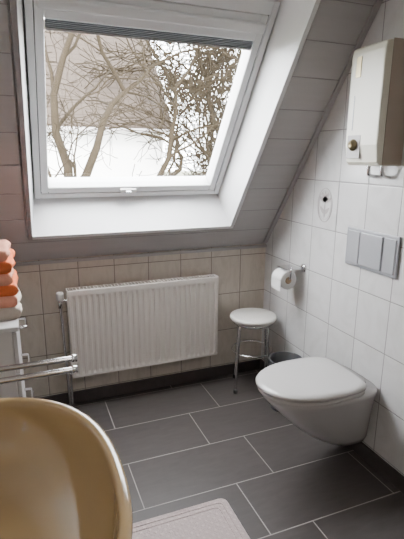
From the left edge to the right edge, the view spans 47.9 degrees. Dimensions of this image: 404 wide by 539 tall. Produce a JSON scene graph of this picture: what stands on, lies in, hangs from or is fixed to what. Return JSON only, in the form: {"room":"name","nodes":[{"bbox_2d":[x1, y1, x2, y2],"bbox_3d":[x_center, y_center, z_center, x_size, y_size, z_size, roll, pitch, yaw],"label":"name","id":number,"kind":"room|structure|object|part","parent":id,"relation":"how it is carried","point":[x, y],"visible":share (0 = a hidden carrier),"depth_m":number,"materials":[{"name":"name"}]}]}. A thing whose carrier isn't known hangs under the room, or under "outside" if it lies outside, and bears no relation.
{"room":"bathroom","nodes":[
{"label":"bathroom","id":0,"kind":"room"},
{"bbox_2d":[13,244,265,397],"bbox_3d":[-0.510,0.304,2.785,2.159,0.954,0.100,-5,15,-21],"label":"wall","id":1,"kind":"structure","parent":0,"point":[241,272],"depth_m":2.73,"materials":[{"name":"beige tile"}]},
{"bbox_2d":[56,274,218,406],"bbox_3d":[-0.363,0.425,2.764,0.962,0.728,0.098,-5,15,-21],"label":"radiator","id":2,"kind":"object","parent":1,"relation":"attached to","point":[114,327],"visible":0.94,"depth_m":2.69,"materials":[{"name":"metal"}]},
{"bbox_3d":[-0.782,0.148,2.500,0.040,0.045,0.040,-5,15,-21],"label":"valve knob","id":3,"kind":"part","parent":2,"relation":"part of","materials":[{"name":"white paint"}]},
{"bbox_2d":[66,274,216,290],"bbox_3d":[-0.330,0.083,2.678,0.903,0.021,0.061,-5,15,-21],"label":"grille","id":4,"kind":"object","parent":2,"relation":"attached to","point":[145,285],"depth_m":2.67,"materials":[{"name":"metal"}]},
{"bbox_2d":[14,244,266,265],"bbox_3d":[-0.485,-0.074,2.632,1.957,0.018,0.021,-5,15,-21],"label":"strip","id":5,"kind":"object","parent":1,"relation":"attached to","point":[263,245],"visible":1,"depth_m":2.65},
{"bbox_2d":[38,359,259,403],"bbox_3d":[-0.497,0.743,2.839,1.943,0.074,0.012,-5,15,-21],"label":"baseboard","id":6,"kind":"structure","parent":1,"relation":"attached to","point":[194,375],"depth_m":2.90,"materials":[{"name":"tile"}]},
{"bbox_2d":[45,27,250,50],"bbox_3d":[-0.200,-1.001,1.971,0.914,0.021,0.025,-5,15,-21],"label":"blind rail","id":7,"kind":"object","parent":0,"point":[53,29],"depth_m":1.94,"materials":[{"name":"grey metal"}]},
{"bbox_2d":[0,0,375,261],"bbox_3d":[-0.295,-0.739,1.993,2.159,1.578,1.204,-5,15,-21],"label":"ceiling","id":8,"kind":"structure","parent":0,"point":[337,25],"depth_m":2.25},
{"bbox_2d":[32,194,229,235],"bbox_3d":[-0.391,-0.348,2.610,1.122,0.260,0.217,-5,15,-21],"label":"lining","id":9,"kind":"object","parent":8,"relation":"attached to","point":[51,216],"visible":0.64,"depth_m":2.56,"materials":[{"name":"white paint"}]},
{"bbox_2d":[41,189,213,197],"bbox_3d":[-0.405,-0.466,2.621,1.000,0.078,0.094,-5,15,-21],"label":"frame","id":10,"kind":"object","parent":9,"relation":"attached to","point":[172,192],"visible":0.44,"depth_m":2.57,"materials":[{"name":"white plastic"}]},
{"bbox_2d":[23,0,279,198],"bbox_3d":[-0.239,-0.796,2.117,1.122,0.966,0.974,-5,15,-21],"label":"window","id":11,"kind":"structure","parent":8,"relation":"attached to","point":[250,10],"depth_m":2.20,"materials":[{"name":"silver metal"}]},
{"bbox_2d":[7,0,33,235],"bbox_3d":[-0.762,-0.653,1.948,0.064,1.120,0.957,-5,15,-21],"label":"lining","id":12,"kind":"object","parent":11,"relation":"attached to","point":[20,7],"visible":0.56,"depth_m":1.89,"materials":[{"name":"white paint"}]},
{"bbox_3d":[-0.762,-0.769,2.045,0.030,0.941,0.728,-5,15,-21],"label":"frame","id":13,"kind":"part","parent":11,"relation":"part of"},
{"bbox_2d":[33,5,40,185],"bbox_3d":[-0.751,-0.760,2.063,0.005,0.862,0.662,-5,15,-21],"label":"gasket","id":14,"kind":"object","parent":11,"relation":"attached to","point":[33,5],"visible":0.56,"depth_m":1.97,"materials":[{"name":"grey rubber"}]},
{"bbox_3d":[-0.732,-0.761,2.069,0.036,0.858,0.663,-5,15,-21],"label":"sash","id":15,"kind":"part","parent":11,"relation":"part of","materials":[{"name":"white plastic"}]},
{"bbox_2d":[120,188,135,192],"bbox_3d":[-0.415,-0.445,2.550,0.090,0.026,0.026,-5,15,-21],"label":"latch","id":16,"kind":"object","parent":11,"relation":"attached to","point":[122,190],"visible":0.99,"depth_m":2.54,"materials":[{"name":"white paint"}]},
{"bbox_3d":[-0.396,-0.488,2.595,0.922,0.080,0.091,-5,15,-21],"label":"sash bottom","id":17,"kind":"part","parent":11,"relation":"part of","materials":[{"name":"white plastic"}]},
{"bbox_2d":[44,9,255,40],"bbox_3d":[-0.185,-1.037,1.926,0.922,0.046,0.045,-5,15,-21],"label":"blind cassette","id":18,"kind":"object","parent":11,"relation":"attached to","point":[51,14],"visible":0.67,"depth_m":1.90,"materials":[{"name":"white plastic"}]},
{"bbox_2d":[36,0,265,33],"bbox_3d":[-0.172,-1.054,1.887,0.974,0.053,0.052,-5,15,-21],"label":"bar","id":19,"kind":"object","parent":11,"relation":"attached to","point":[78,6],"visible":1,"depth_m":1.86,"materials":[{"name":"white plastic"}]},
{"bbox_3d":[-0.180,-1.110,1.895,0.922,0.089,0.098,-5,15,-21],"label":"sash","id":20,"kind":"part","parent":11,"relation":"part of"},
{"bbox_3d":[-0.167,-1.148,1.853,1.000,0.104,0.113,-5,15,-21],"label":"frame","id":21,"kind":"part","parent":11,"relation":"part of","materials":[{"name":"white plastic"}]},
{"bbox_3d":[0.157,-0.841,2.416,0.036,0.858,0.663,-5,15,-21],"label":"sash","id":22,"kind":"part","parent":11,"relation":"part of","materials":[{"name":"white plastic"}]},
{"bbox_2d":[216,15,268,181],"bbox_3d":[0.175,-0.844,2.424,0.005,0.862,0.662,-5,15,-21],"label":"gasket","id":23,"kind":"object","parent":11,"relation":"attached to","point":[268,15],"visible":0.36,"depth_m":2.29,"materials":[{"name":"black rubber"}]},
{"bbox_3d":[0.194,-0.855,2.418,0.030,0.941,0.728,-5,15,-21],"label":"frame","id":24,"kind":"part","parent":11,"relation":"part of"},
{"bbox_3d":[-0.288,-0.801,2.243,0.934,0.761,0.559,-5,15,-21],"label":"window","id":25,"kind":"structure","parent":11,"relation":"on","visible":0},
{"bbox_2d":[44,18,252,48],"bbox_3d":[-0.195,-1.014,1.956,0.914,0.041,0.040,-5,15,-21],"label":"blind slat","id":26,"kind":"object","parent":25,"relation":"attached to","point":[45,18],"depth_m":1.93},
{"bbox_3d":[-0.198,-1.005,1.966,0.914,0.019,0.023,-5,15,-21],"label":"blind slat","id":27,"kind":"part","parent":26,"relation":"part of","materials":[{"name":"grey metal"}]},
{"bbox_3d":[-0.193,-1.019,1.951,0.914,0.019,0.023,-5,15,-21],"label":"blind slat","id":28,"kind":"part","parent":26,"relation":"part of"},
{"bbox_3d":[-0.195,-1.014,1.956,0.914,0.019,0.023,-5,15,-21],"label":"blind slat","id":29,"kind":"part","parent":26,"relation":"part of","materials":[{"name":"grey metal"}]},
{"bbox_3d":[-0.197,-1.010,1.961,0.914,0.019,0.023,-5,15,-21],"label":"blind slat","id":30,"kind":"part","parent":26,"relation":"part of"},
{"bbox_2d":[10,0,320,239],"bbox_3d":[-0.206,-0.632,2.070,1.166,1.071,0.791,-5,15,-21],"label":"window frame","id":31,"kind":"structure","parent":8,"relation":"attached to","point":[13,3],"depth_m":2.09,"materials":[{"name":"white plastic"}]},
{"bbox_2d":[217,0,320,224],"bbox_3d":[0.276,-0.747,2.353,0.062,1.120,0.957,-5,15,-21],"label":"lining","id":32,"kind":"object","parent":8,"relation":"attached to","point":[292,16],"visible":0.67,"depth_m":2.23,"materials":[{"name":"white paint"}]},
{"bbox_2d":[263,0,382,242],"bbox_3d":[0.608,-0.738,2.340,0.029,1.398,1.032,-5,15,-21],"label":"strip","id":33,"kind":"object","parent":8,"relation":"attached to","point":[371,17],"visible":1,"depth_m":2.27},
{"bbox_2d":[67,369,403,538],"bbox_3d":[0.192,1.247,1.203,2.159,0.100,3.900,-5,15,-21],"label":"floor","id":34,"kind":"structure","parent":0,"point":[180,446],"depth_m":2.20,"materials":[{"name":"tile"}]},
{"bbox_2d":[0,317,33,397],"bbox_3d":[-0.998,0.567,2.034,0.459,0.799,0.530,-5,15,-21],"label":"base cabinet","id":35,"kind":"object","parent":34,"relation":"on","point":[11,353],"visible":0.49,"depth_m":1.81,"materials":[{"name":"white paint"}]},
{"bbox_2d":[0,240,21,320],"bbox_3d":[-0.973,0.038,1.910,0.385,0.286,0.354,-5,15,-21],"label":"folded towels","id":36,"kind":"object","parent":35,"relation":"on","point":[10,294],"visible":1,"depth_m":1.83,"materials":[{"name":"fabric"}]},
{"bbox_2d":[0,240,10,261],"bbox_3d":[-0.980,-0.073,1.869,0.359,0.050,0.293,-5,15,-21],"label":"towel","id":37,"kind":"object","parent":36,"relation":"on","point":[5,250],"depth_m":1.85,"materials":[{"name":"fabric"}]},
{"bbox_2d":[0,268,13,285],"bbox_3d":[-0.978,0.018,1.890,0.365,0.045,0.329,-5,15,-21],"label":"towel","id":38,"kind":"object","parent":36,"relation":"on","point":[6,276],"depth_m":1.80,"materials":[{"name":"fabric"}]},
{"bbox_3d":[-0.830,0.276,2.030,0.018,0.173,0.504,-5,15,-21],"label":"drawer","id":39,"kind":"part","parent":35,"relation":"part of","materials":[{"name":"white paint"}]},
{"bbox_3d":[-0.831,0.448,2.073,0.018,0.173,0.504,-5,15,-21],"label":"drawer","id":40,"kind":"part","parent":35,"relation":"part of","materials":[{"name":"white paint"}]},
{"bbox_3d":[-0.803,0.238,2.031,0.044,0.012,0.132,-5,15,-21],"label":"handle","id":41,"kind":"part","parent":35,"relation":"part of","materials":[{"name":"silver metal"}]},
{"bbox_3d":[-0.804,0.410,2.074,0.044,0.012,0.132,-5,15,-21],"label":"handle","id":42,"kind":"part","parent":35,"relation":"part of","materials":[{"name":"silver metal"}]},
{"bbox_3d":[-0.805,0.583,2.117,0.044,0.012,0.132,-5,15,-21],"label":"handle","id":43,"kind":"part","parent":35,"relation":"part of","materials":[{"name":"silver metal"}]},
{"bbox_2d":[0,397,132,538],"bbox_3d":[-0.447,0.759,0.882,0.619,0.991,0.760,-5,15,-21],"label":"basin","id":44,"kind":"object","parent":34,"relation":"on","point":[62,476],"visible":1,"depth_m":1.03,"materials":[{"name":"ceramic"}]},
{"bbox_2d":[132,498,249,538],"bbox_3d":[-0.012,1.106,1.524,0.559,0.014,0.799,-5,15,-21],"label":"bath mat","id":45,"kind":"object","parent":34,"relation":"on","point":[214,519],"visible":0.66,"depth_m":1.82,"materials":[{"name":"white fabric"}]},
{"bbox_2d":[230,308,276,393],"bbox_3d":[0.320,0.519,2.904,0.298,0.489,0.298,-5,15,-21],"label":"round stool","id":46,"kind":"object","parent":34,"relation":"on","point":[250,318],"visible":0.95,"depth_m":2.81,"materials":[{"name":"white plastic"}]},
{"bbox_3d":[0.255,0.510,2.977,0.019,0.437,0.115,-12,19,-40],"label":"leg","id":47,"kind":"part","parent":46,"relation":"part of","materials":[{"name":"silver metal"}]},
{"bbox_3d":[0.248,0.543,2.844,0.115,0.437,0.019,-12,19,-40],"label":"leg","id":48,"kind":"part","parent":46,"relation":"part of","materials":[{"name":"silver metal"}]},
{"bbox_3d":[0.322,0.299,2.849,0.292,0.035,0.292,-5,15,-21],"label":"seat","id":49,"kind":"part","parent":46,"relation":"part of","materials":[{"name":"white plastic"}]},
{"bbox_3d":[0.393,0.513,2.970,0.115,0.437,0.019,-12,19,-40],"label":"leg","id":50,"kind":"part","parent":46,"relation":"part of","materials":[{"name":"silver metal"}]},
{"bbox_3d":[0.385,0.546,2.836,0.019,0.437,0.115,-12,19,-40],"label":"leg","id":51,"kind":"part","parent":46,"relation":"part of","materials":[{"name":"silver metal"}]},
{"bbox_2d":[268,351,302,411],"bbox_3d":[0.487,0.667,2.677,0.202,0.313,0.202,-5,15,-21],"label":"waste bin","id":52,"kind":"object","parent":34,"relation":"on","point":[276,357],"visible":0.23,"depth_m":2.72,"materials":[{"name":"plastic"}]},
{"bbox_2d":[261,0,403,475],"bbox_3d":[1.156,-0.013,1.282,0.100,2.320,3.700,-5,15,-21],"label":"wall","id":53,"kind":"structure","parent":0,"point":[351,316],"depth_m":2.24,"materials":[{"name":"white tile"}]},
{"bbox_2d":[271,264,305,290],"bbox_3d":[0.497,0.036,2.649,0.142,0.154,0.166,-5,15,-21],"label":"toilet paper holder","id":54,"kind":"object","parent":53,"relation":"attached to","point":[282,277],"visible":1,"depth_m":2.62,"materials":[{"name":"white paper"}]},
{"bbox_3d":[0.513,0.012,2.655,0.085,0.074,0.141,-5,15,-21],"label":"arm","id":55,"kind":"part","parent":54,"relation":"part of","materials":[{"name":"silver metal"}]},
{"bbox_2d":[256,356,376,445],"bbox_3d":[0.517,0.665,2.165,0.559,0.362,0.380,-5,15,-21],"label":"wall-hung toilet","id":56,"kind":"object","parent":53,"relation":"attached to","point":[324,398],"visible":1,"depth_m":2.05,"materials":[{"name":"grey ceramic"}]},
{"bbox_3d":[0.483,0.506,2.111,0.481,0.028,0.380,-5,15,-21],"label":"lid","id":57,"kind":"part","parent":56,"relation":"part of","materials":[{"name":"white plastic"}]},
{"bbox_2d":[312,180,338,230],"bbox_3d":[0.643,-0.338,2.380,0.004,0.243,0.199,-5,15,-21],"label":"decorative tile","id":58,"kind":"structure","parent":53,"relation":"attached to","point":[325,193],"depth_m":2.37,"materials":[{"name":"white tile"}]},
{"bbox_2d":[260,359,403,493],"bbox_3d":[1.096,1.080,1.534,0.012,0.074,3.697,-5,15,-21],"label":"baseboard","id":59,"kind":"structure","parent":53,"relation":"attached to","point":[392,475],"depth_m":2.15,"materials":[{"name":"tile"}]},
{"bbox_2d":[345,226,400,278],"bbox_3d":[0.772,-0.085,2.086,0.018,0.185,0.335,-5,15,-21],"label":"flush plate","id":60,"kind":"object","parent":53,"relation":"attached to","point":[377,252],"visible":1,"depth_m":2.06,"materials":[{"name":"white plastic"}]},
{"bbox_2d":[346,37,403,179],"bbox_3d":[0.720,-0.653,1.899,0.158,0.542,0.201,-5,15,-21],"label":"water heater","id":61,"kind":"object","parent":53,"relation":"attached to","point":[375,125],"visible":1,"depth_m":1.84,"materials":[{"name":"white metal"}]},
{"bbox_3d":[0.639,-0.532,1.943,0.021,0.048,0.048,-5,15,-21],"label":"control knob","id":62,"kind":"part","parent":61,"relation":"part of","materials":[{"name":"gold metal"}]},
{"bbox_3d":[0.649,-0.526,1.949,0.003,0.095,0.080,-5,15,-21],"label":"panel","id":63,"kind":"part","parent":61,"relation":"part of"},
{"bbox_3d":[-0.755,0.160,0.537,0.100,2.320,3.700,-5,15,-21],"label":"wall","id":64,"kind":"structure","parent":0,"visible":0},
{"bbox_2d":[0,354,77,383],"bbox_3d":[-0.643,0.303,1.244,0.594,0.080,0.115,-5,15,-21],"label":"towel rail","id":65,"kind":"object","parent":64,"relation":"attached to","point":[73,358],"visible":1,"depth_m":1.30,"materials":[{"name":"silver metal"}]},
{"label":"outside","id":66,"kind":"structure","parent":0,"visible":0},
{"bbox_2d":[164,171,205,175],"bbox_3d":[-2.972,-15.920,86.820,220.000,0.300,159.400,-5,15,-21],"label":"ground","id":67,"kind":"structure","parent":66,"point":[181,172],"depth_m":145.59,"materials":[{"name":"white snow"}]},
{"bbox_2d":[47,130,163,176],"bbox_3d":[-7.646,-4.565,19.107,10.400,10.400,7.000,-5,15,-21],"label":"wall","id":68,"kind":"structure","parent":67,"relation":"on","point":[124,150],"depth_m":17.10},
{"bbox_2d":[44,22,239,176],"bbox_3d":[-1.894,-3.469,10.693,7.202,12.439,9.670,13,19,41],"label":"bare tree","id":69,"kind":"object","parent":67,"relation":"on","point":[69,166],"visible":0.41,"depth_m":9.59,"materials":[{"name":"brown plant"}]},
{"bbox_2d":[62,34,238,175],"bbox_3d":[-0.421,-3.278,12.998,9.127,10.968,8.311,9,17,32],"label":"bare tree","id":70,"kind":"object","parent":67,"relation":"on","point":[173,139],"visible":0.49,"depth_m":12.66,"materials":[{"name":"brown plant"}]},
{"bbox_2d":[68,37,238,157],"bbox_3d":[-1.306,-7.594,22.142,10.880,14.926,12.343,-5,15,-21],"label":"bare tree","id":71,"kind":"object","parent":67,"relation":"on","point":[156,45],"visible":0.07,"depth_m":17.46,"materials":[{"name":"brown plant"}]},
{"bbox_2d":[108,42,241,175],"bbox_3d":[0.056,-4.733,16.946,9.095,11.898,13.919,-5,15,-21],"label":"bare tree","id":72,"kind":"object","parent":67,"relation":"on","point":[221,58],"visible":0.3,"depth_m":15.57,"materials":[{"name":"brown plant"}]},
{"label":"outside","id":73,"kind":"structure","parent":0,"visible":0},
{"bbox_2d":[44,19,171,128],"bbox_3d":[-7.623,-7.815,18.296,11.000,4.400,7.800,-5,15,-21],"label":"roof","id":74,"kind":"structure","parent":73,"point":[75,57],"depth_m":17.36,"materials":[{"name":"ceramic"}]},
{"bbox_2d":[47,126,169,132],"bbox_3d":[-6.174,-4.795,15.279,11.000,0.120,0.120,-5,15,-21],"label":"gutter","id":75,"kind":"object","parent":74,"relation":"attached to","point":[69,127],"visible":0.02,"depth_m":16.40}
]}

